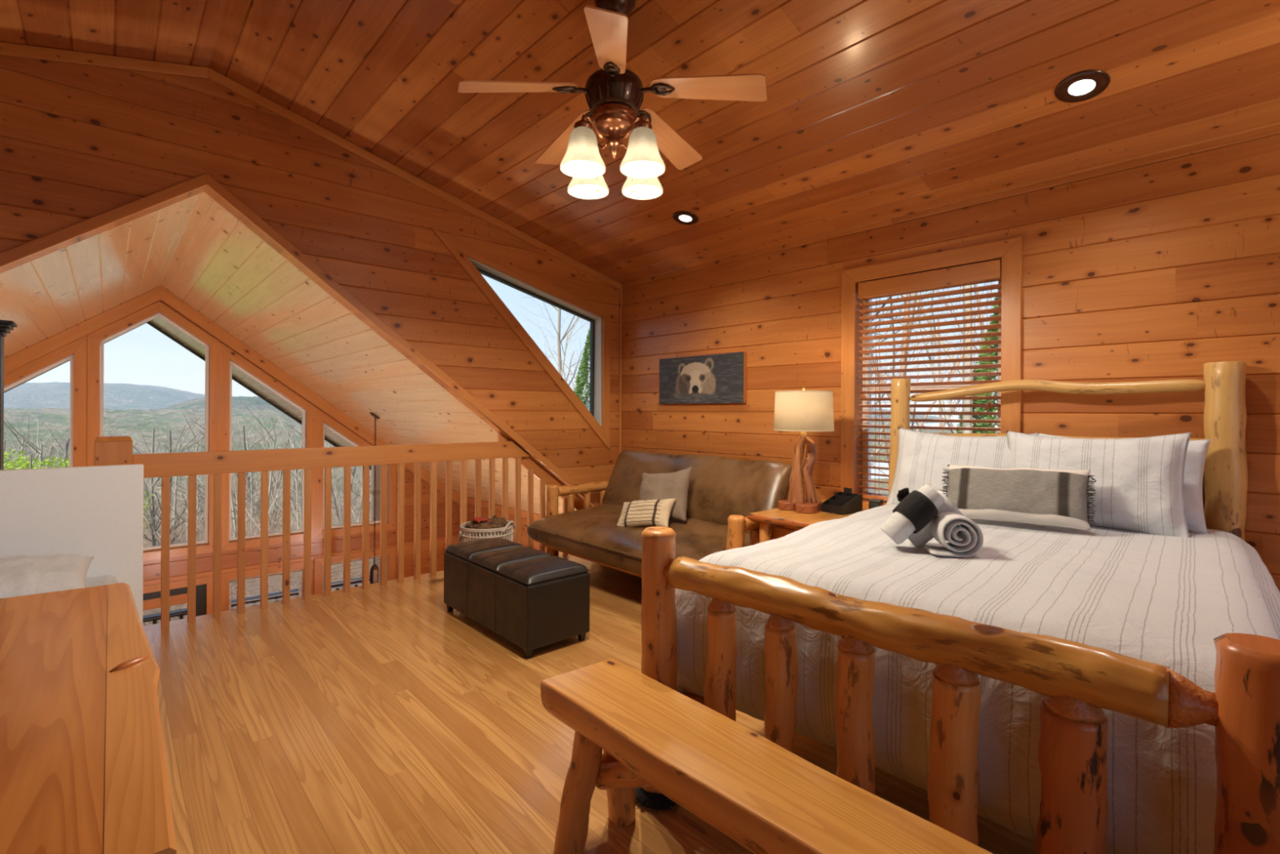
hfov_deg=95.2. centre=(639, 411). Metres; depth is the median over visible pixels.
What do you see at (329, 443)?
bare tree
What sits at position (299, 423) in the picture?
bare tree
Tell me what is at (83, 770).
dresser
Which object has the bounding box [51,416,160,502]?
bare tree
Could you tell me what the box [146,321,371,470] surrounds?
trim
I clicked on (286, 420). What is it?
bare tree
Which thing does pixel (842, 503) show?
desk organizer
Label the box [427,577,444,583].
floor vent
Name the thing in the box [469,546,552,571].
cushion
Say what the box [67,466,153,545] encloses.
bare tree
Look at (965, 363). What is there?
bare tree
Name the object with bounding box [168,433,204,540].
bare tree
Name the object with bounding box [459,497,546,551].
wall
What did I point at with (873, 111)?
ceiling
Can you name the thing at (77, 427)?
window
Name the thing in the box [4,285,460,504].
trim
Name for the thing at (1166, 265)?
wall
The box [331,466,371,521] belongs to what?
bare tree
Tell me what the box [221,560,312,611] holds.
window
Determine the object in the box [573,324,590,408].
evergreen tree
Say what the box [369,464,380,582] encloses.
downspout
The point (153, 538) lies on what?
bare tree
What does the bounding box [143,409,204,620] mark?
bare tree
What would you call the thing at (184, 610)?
deck railing
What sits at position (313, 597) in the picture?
trim
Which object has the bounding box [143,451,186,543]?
bare tree
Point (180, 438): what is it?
bare tree
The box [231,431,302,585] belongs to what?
bare tree
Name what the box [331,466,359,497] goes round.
bare tree
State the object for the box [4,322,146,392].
trim
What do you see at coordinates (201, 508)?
bare tree
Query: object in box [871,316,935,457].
bare tree
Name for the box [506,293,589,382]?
bare tree
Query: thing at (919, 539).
folded towel
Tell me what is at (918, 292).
bare tree
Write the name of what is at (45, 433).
bare tree
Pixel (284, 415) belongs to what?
bare tree
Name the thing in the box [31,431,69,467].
bare tree
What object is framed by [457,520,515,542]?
rope basket
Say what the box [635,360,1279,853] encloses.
bed
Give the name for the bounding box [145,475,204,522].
bare tree
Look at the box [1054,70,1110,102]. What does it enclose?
recessed light
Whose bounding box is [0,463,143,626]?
half wall
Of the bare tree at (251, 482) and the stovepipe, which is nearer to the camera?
the stovepipe
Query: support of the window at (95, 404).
in the wall at (204, 562)
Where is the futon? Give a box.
[523,449,792,577]
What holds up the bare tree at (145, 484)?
on the slope
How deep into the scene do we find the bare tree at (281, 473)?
50.27 m
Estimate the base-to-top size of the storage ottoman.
0.425 m
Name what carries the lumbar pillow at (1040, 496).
on the duvet at (1160, 599)
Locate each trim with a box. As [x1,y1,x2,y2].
[0,42,622,289]
[0,173,599,506]
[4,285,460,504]
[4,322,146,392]
[142,551,562,631]
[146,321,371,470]
[618,285,622,454]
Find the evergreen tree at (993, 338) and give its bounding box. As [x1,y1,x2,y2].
[955,288,998,433]
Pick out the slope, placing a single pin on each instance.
(873, 484)
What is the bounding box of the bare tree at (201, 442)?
[148,441,204,541]
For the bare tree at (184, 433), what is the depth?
125.89 m
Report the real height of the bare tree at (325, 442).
12.027 m
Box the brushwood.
[142,466,371,626]
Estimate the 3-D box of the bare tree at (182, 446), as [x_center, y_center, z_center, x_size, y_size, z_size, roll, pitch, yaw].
[-91.897,18.401,122.781,12.219,27.489,19.524,0,0,44]
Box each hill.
[4,382,204,410]
[158,395,953,423]
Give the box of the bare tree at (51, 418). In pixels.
[42,417,118,466]
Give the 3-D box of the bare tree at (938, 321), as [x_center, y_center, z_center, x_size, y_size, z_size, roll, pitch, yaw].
[11.508,0.622,22.875,8.858,12.515,5.864,0,0,-23]
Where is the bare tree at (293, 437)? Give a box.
[291,437,358,525]
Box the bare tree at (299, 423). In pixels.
[269,422,338,532]
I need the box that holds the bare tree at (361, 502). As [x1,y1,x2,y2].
[331,469,371,573]
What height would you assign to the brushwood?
39.042 m
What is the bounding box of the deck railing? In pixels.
[142,575,369,624]
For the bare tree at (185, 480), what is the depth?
51.68 m
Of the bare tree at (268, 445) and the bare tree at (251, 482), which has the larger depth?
the bare tree at (251, 482)
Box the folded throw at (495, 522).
[465,515,507,528]
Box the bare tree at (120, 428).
[49,428,179,516]
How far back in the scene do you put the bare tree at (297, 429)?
50.48 m
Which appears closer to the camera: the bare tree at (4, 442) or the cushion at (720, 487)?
the cushion at (720, 487)
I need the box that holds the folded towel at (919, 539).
[907,490,963,546]
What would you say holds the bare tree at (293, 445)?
on the slope
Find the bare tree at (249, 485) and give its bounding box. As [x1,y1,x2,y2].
[178,417,290,592]
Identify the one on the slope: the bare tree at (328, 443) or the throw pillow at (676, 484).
the bare tree at (328, 443)
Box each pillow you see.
[0,553,93,598]
[617,497,675,527]
[639,466,692,522]
[939,464,1097,530]
[1035,432,1210,533]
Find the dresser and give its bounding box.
[0,582,176,853]
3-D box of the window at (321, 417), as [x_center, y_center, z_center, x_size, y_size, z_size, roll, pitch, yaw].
[-3.805,0.786,7.824,1.020,1.693,0.132,0,0,-42]
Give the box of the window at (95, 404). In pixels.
[86,301,220,561]
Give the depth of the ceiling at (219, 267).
5.04 m
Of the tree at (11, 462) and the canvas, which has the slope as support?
the tree at (11, 462)
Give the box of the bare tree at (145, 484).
[133,443,237,620]
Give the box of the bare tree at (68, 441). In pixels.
[36,415,157,497]
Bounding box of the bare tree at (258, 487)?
[248,445,284,528]
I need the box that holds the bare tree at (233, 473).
[203,472,280,535]
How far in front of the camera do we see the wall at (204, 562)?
7.67 m
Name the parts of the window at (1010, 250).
sill, sash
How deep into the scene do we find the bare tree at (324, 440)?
106.70 m
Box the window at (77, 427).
[4,335,87,466]
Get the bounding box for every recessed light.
[672,210,698,225]
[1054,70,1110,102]
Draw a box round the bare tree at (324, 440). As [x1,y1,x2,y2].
[324,440,353,518]
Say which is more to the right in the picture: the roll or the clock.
the roll
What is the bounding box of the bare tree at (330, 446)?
[329,445,362,498]
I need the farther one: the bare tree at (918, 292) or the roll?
the bare tree at (918, 292)
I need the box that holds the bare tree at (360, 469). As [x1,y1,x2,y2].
[331,469,361,569]
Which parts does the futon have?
arm post, arm rail, seat frame, arm post, arm rail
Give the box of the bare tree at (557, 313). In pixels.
[548,312,590,397]
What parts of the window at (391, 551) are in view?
sash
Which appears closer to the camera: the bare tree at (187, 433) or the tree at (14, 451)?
the tree at (14, 451)
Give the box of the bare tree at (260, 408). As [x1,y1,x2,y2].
[233,408,301,534]
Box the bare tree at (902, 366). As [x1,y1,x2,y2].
[871,282,994,474]
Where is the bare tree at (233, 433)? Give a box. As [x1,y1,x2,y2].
[157,404,293,609]
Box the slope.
[142,478,888,625]
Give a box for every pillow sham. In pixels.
[885,426,1039,504]
[1006,430,1191,537]
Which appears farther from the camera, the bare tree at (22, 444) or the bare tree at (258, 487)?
the bare tree at (258, 487)
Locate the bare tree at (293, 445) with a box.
[260,406,354,585]
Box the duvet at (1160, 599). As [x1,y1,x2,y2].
[675,504,1279,853]
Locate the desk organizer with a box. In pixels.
[821,487,862,515]
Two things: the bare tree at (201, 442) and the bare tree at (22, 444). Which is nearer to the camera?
the bare tree at (22, 444)
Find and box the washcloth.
[892,487,937,533]
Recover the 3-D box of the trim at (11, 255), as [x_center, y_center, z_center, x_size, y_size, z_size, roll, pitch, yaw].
[-2.577,-0.147,3.440,6.420,2.519,0.022,0,0,-42]
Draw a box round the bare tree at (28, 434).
[4,398,69,469]
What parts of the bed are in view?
post, rail, post, foot rail, head rail, head rail, post, post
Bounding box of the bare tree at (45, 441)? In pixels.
[4,440,62,469]
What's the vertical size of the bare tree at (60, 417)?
31.593 m
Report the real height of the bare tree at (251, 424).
27.841 m
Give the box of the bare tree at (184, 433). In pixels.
[172,432,204,511]
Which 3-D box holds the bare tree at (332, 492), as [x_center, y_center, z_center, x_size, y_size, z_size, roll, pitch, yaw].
[-21.561,6.255,38.873,8.417,12.937,6.632,0,0,5]
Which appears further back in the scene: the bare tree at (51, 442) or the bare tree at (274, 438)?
the bare tree at (51, 442)
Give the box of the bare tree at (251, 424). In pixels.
[250,423,294,528]
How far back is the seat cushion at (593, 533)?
4.03 m
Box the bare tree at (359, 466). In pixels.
[331,466,370,562]
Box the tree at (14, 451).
[3,448,38,469]
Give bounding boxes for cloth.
[471,516,489,523]
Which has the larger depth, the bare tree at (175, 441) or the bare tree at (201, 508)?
the bare tree at (201, 508)
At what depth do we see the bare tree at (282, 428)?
82.80 m
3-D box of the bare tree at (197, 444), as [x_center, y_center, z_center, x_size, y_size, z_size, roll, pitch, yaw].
[-67.241,13.582,86.404,10.380,30.038,20.922,0,0,-11]
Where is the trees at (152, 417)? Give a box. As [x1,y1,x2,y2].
[3,407,997,520]
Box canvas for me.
[659,351,746,404]
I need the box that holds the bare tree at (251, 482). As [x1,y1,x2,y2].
[231,434,282,590]
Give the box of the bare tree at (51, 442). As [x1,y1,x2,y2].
[38,442,175,544]
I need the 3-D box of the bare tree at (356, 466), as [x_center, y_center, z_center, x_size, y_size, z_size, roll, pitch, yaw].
[-29.645,10.877,62.920,9.928,17.647,7.659,0,0,41]
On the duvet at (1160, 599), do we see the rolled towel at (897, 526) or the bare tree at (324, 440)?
the rolled towel at (897, 526)
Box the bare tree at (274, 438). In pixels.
[184,400,302,537]
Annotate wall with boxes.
[0,55,619,506]
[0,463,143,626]
[4,300,459,596]
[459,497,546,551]
[621,124,1279,591]
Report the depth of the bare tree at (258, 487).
89.88 m
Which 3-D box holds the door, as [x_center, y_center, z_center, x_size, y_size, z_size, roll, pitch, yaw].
[-5.679,2.965,6.104,2.000,2.155,0.097,0,0,-42]
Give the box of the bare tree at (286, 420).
[247,419,351,579]
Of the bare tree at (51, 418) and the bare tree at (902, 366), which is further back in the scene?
the bare tree at (51, 418)
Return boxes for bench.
[540,657,993,853]
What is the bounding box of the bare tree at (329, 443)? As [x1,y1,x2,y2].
[291,443,371,587]
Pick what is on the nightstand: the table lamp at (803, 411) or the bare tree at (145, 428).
the table lamp at (803, 411)
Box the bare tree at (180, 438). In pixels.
[159,438,233,527]
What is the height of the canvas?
0.395 m
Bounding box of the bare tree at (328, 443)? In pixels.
[280,443,370,524]
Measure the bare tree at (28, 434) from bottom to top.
15.626 m
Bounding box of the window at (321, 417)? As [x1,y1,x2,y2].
[314,406,396,539]
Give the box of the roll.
[923,511,983,557]
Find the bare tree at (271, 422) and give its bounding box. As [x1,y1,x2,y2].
[270,422,333,530]
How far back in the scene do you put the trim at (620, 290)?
5.60 m
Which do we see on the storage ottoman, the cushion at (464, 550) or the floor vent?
the cushion at (464, 550)
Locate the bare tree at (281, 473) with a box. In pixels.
[234,431,359,535]
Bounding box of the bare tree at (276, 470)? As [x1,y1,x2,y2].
[253,470,295,518]
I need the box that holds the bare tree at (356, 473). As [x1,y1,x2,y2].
[333,466,361,523]
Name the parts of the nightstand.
leg, drawer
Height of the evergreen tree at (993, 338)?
10.220 m
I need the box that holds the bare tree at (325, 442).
[324,442,371,586]
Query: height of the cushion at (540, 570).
0.046 m
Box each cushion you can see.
[444,537,523,559]
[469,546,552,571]
[496,555,589,584]
[527,503,750,574]
[601,449,792,524]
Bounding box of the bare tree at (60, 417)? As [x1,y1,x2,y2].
[34,417,133,446]
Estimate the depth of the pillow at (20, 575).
2.48 m
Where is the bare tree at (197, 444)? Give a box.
[143,410,232,542]
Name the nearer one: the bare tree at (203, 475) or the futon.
the futon
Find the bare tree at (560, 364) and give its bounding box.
[520,295,590,400]
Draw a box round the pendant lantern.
[369,412,379,583]
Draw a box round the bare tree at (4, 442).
[3,402,69,466]
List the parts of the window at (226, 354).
sash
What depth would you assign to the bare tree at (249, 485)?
75.95 m
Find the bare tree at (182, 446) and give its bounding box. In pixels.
[159,446,204,530]
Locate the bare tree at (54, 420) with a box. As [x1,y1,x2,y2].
[16,419,65,466]
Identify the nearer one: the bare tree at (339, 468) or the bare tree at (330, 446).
the bare tree at (339, 468)
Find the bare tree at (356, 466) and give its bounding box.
[342,466,371,519]
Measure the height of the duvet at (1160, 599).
0.547 m
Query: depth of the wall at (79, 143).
3.82 m
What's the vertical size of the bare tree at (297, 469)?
20.274 m
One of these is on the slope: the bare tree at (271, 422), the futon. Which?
the bare tree at (271, 422)
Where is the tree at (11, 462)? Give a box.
[3,454,154,542]
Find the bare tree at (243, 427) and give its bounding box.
[159,408,302,532]
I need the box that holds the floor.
[145,552,1035,853]
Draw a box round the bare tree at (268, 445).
[268,444,356,528]
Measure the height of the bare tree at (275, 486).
11.216 m
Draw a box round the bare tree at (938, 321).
[874,297,997,433]
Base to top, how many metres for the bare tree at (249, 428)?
29.496 m
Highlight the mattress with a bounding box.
[85,574,118,631]
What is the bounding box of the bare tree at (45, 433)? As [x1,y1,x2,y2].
[3,433,50,467]
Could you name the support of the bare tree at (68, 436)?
on the slope
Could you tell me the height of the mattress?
0.195 m
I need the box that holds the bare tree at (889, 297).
[871,288,957,360]
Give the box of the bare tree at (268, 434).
[170,434,279,537]
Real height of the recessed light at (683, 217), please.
0.050 m
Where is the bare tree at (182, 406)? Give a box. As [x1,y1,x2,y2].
[147,406,279,532]
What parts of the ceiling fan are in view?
blade, blade, lamp shade, lamp shade, light arm, pull chain, light arm, blade, light arm, pull chain, lamp shade, lamp shade, blade, blade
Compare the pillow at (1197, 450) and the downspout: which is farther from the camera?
the downspout
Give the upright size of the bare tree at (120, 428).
27.820 m
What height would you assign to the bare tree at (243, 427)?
25.966 m
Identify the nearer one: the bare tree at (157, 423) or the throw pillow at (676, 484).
the throw pillow at (676, 484)
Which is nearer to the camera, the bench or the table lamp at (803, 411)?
the bench
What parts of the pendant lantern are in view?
chain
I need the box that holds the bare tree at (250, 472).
[181,471,281,535]
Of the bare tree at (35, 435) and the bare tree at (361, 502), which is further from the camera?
the bare tree at (35, 435)
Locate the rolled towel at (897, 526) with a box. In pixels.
[880,484,944,544]
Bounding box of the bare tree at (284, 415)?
[269,414,360,522]
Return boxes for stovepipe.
[0,320,17,470]
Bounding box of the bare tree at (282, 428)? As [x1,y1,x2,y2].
[254,428,355,575]
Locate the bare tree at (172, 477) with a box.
[149,476,235,546]
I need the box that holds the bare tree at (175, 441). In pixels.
[136,440,185,546]
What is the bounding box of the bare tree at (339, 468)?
[301,468,371,502]
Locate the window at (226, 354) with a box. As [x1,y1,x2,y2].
[219,342,315,551]
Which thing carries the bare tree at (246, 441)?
on the slope
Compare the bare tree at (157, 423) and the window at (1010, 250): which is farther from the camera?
the bare tree at (157, 423)
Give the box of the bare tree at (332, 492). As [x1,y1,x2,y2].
[231,413,370,565]
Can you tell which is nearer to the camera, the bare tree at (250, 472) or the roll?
the roll
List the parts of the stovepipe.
crown, crown, crown, crown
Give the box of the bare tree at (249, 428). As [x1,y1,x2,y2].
[175,427,250,497]
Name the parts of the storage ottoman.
leg, leg, leg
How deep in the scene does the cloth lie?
4.26 m
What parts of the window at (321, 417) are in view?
sash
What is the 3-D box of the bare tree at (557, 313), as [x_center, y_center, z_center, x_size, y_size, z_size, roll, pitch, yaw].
[-3.264,-0.589,37.718,12.505,17.667,8.278,0,0,-29]
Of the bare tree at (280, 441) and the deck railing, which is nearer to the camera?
the deck railing
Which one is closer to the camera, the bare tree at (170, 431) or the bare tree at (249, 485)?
the bare tree at (170, 431)
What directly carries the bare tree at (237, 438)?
on the slope
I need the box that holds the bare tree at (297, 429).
[231,429,302,533]
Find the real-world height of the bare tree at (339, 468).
20.043 m
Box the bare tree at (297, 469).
[280,469,333,523]
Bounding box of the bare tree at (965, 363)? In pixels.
[884,284,988,433]
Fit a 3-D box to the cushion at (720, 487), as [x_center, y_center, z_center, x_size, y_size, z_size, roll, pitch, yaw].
[0.347,0.600,4.552,1.800,0.568,0.188,0,-26,48]
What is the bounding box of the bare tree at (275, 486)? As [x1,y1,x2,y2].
[236,469,300,533]
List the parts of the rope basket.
handle, handle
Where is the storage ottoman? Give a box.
[444,537,590,657]
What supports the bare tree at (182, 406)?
on the slope
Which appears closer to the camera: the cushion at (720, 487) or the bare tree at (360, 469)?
the cushion at (720, 487)
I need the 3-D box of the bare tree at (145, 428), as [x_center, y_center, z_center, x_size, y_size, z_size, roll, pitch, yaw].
[-75.796,15.853,96.692,12.276,27.618,19.616,0,0,38]
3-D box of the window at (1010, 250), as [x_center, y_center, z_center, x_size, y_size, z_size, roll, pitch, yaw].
[1.737,-0.133,3.563,0.185,1.623,1.042,0,0,-42]
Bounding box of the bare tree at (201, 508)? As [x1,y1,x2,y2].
[154,434,204,534]
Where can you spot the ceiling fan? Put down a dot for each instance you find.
(614, 93)
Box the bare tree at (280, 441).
[257,440,333,501]
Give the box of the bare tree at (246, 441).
[202,399,300,583]
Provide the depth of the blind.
3.53 m
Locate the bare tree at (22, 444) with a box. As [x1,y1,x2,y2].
[6,444,57,469]
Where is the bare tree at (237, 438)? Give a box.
[191,438,275,534]
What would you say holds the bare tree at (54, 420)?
on the slope
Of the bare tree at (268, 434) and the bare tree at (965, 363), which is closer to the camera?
the bare tree at (965, 363)
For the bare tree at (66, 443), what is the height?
13.511 m
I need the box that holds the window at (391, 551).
[314,546,395,594]
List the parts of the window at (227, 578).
sash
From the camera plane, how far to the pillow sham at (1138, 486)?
2.42 m
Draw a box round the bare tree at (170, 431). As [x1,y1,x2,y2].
[106,407,235,542]
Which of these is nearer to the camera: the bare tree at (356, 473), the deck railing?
the deck railing
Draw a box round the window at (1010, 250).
[840,236,1022,506]
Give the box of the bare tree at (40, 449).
[4,405,144,468]
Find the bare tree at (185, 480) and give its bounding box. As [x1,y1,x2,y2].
[142,480,186,547]
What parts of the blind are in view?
pull cord, pull cord, rail, ladder cord, pull cord, pull cord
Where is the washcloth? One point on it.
(914, 505)
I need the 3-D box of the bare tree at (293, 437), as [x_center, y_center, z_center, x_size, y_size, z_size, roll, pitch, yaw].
[-36.487,11.240,66.840,8.870,19.956,14.174,0,0,-26]
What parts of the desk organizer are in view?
panel, panel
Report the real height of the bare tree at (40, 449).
12.362 m
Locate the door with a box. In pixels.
[142,575,213,621]
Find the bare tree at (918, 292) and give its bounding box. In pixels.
[871,292,975,428]
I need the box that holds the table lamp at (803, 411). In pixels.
[773,386,834,513]
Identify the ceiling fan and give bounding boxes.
[457,0,767,199]
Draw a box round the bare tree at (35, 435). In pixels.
[5,435,67,466]
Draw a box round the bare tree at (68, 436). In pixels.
[7,435,69,464]
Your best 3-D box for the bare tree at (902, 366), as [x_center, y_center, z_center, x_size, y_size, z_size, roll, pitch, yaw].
[4.201,-0.034,9.835,4.998,10.666,7.549,0,0,44]
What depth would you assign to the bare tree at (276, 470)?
82.08 m
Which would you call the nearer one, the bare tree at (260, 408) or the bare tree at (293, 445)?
the bare tree at (293, 445)
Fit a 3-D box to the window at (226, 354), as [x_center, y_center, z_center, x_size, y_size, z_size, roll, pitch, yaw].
[-4.545,0.412,7.148,1.000,2.434,0.132,0,0,-42]
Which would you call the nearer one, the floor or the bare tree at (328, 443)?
the floor
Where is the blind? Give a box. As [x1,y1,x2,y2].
[857,259,1001,500]
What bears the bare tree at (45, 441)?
on the slope
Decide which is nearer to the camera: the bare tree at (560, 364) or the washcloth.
the washcloth
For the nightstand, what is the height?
0.655 m
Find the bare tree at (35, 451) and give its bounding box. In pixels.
[4,420,53,466]
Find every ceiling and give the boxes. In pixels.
[0,0,1279,284]
[0,191,575,515]
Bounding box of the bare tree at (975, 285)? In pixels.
[896,282,997,426]
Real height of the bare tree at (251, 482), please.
17.860 m
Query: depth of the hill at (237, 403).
1602.55 m
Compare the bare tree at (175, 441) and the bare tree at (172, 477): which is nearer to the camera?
the bare tree at (172, 477)
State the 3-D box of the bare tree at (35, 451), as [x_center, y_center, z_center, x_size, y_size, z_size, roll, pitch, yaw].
[-79.495,14.292,80.039,20.588,29.559,10.214,0,0,-4]
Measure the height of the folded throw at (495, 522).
0.092 m
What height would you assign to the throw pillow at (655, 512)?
0.243 m
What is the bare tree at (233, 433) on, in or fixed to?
on the slope
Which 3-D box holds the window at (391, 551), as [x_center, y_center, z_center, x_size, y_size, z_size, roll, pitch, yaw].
[-3.814,2.749,7.824,1.018,1.755,0.132,0,0,-42]
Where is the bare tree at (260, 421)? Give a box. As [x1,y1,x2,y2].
[155,421,266,535]
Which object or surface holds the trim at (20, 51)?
attached to the wall at (79, 143)
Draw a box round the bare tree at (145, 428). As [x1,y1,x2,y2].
[140,428,233,540]
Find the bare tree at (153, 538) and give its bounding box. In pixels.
[103,408,235,622]
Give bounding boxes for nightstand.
[746,499,868,542]
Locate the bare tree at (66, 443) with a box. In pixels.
[8,417,144,493]
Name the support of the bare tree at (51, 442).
on the slope
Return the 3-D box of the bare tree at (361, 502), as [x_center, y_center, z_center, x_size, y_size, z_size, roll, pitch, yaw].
[-18.870,6.263,40.057,4.253,12.437,8.597,0,0,33]
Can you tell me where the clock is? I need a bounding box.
[868,498,883,509]
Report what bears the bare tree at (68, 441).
on the slope
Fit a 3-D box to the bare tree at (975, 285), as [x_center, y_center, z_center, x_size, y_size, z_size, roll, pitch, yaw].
[12.812,-0.883,18.637,7.030,15.004,10.620,0,0,-21]
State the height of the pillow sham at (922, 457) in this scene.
0.447 m
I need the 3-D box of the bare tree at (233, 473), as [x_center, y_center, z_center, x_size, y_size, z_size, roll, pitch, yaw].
[-43.381,13.388,62.811,9.247,17.721,11.656,0,0,1]
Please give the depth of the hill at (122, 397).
2825.65 m
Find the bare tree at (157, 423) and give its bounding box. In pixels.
[67,422,159,546]
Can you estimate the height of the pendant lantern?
2.021 m
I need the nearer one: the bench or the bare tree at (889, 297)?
the bench
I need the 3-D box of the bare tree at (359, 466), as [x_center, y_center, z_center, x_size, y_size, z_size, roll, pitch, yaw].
[-21.192,8.151,44.782,5.582,11.986,7.698,0,0,33]

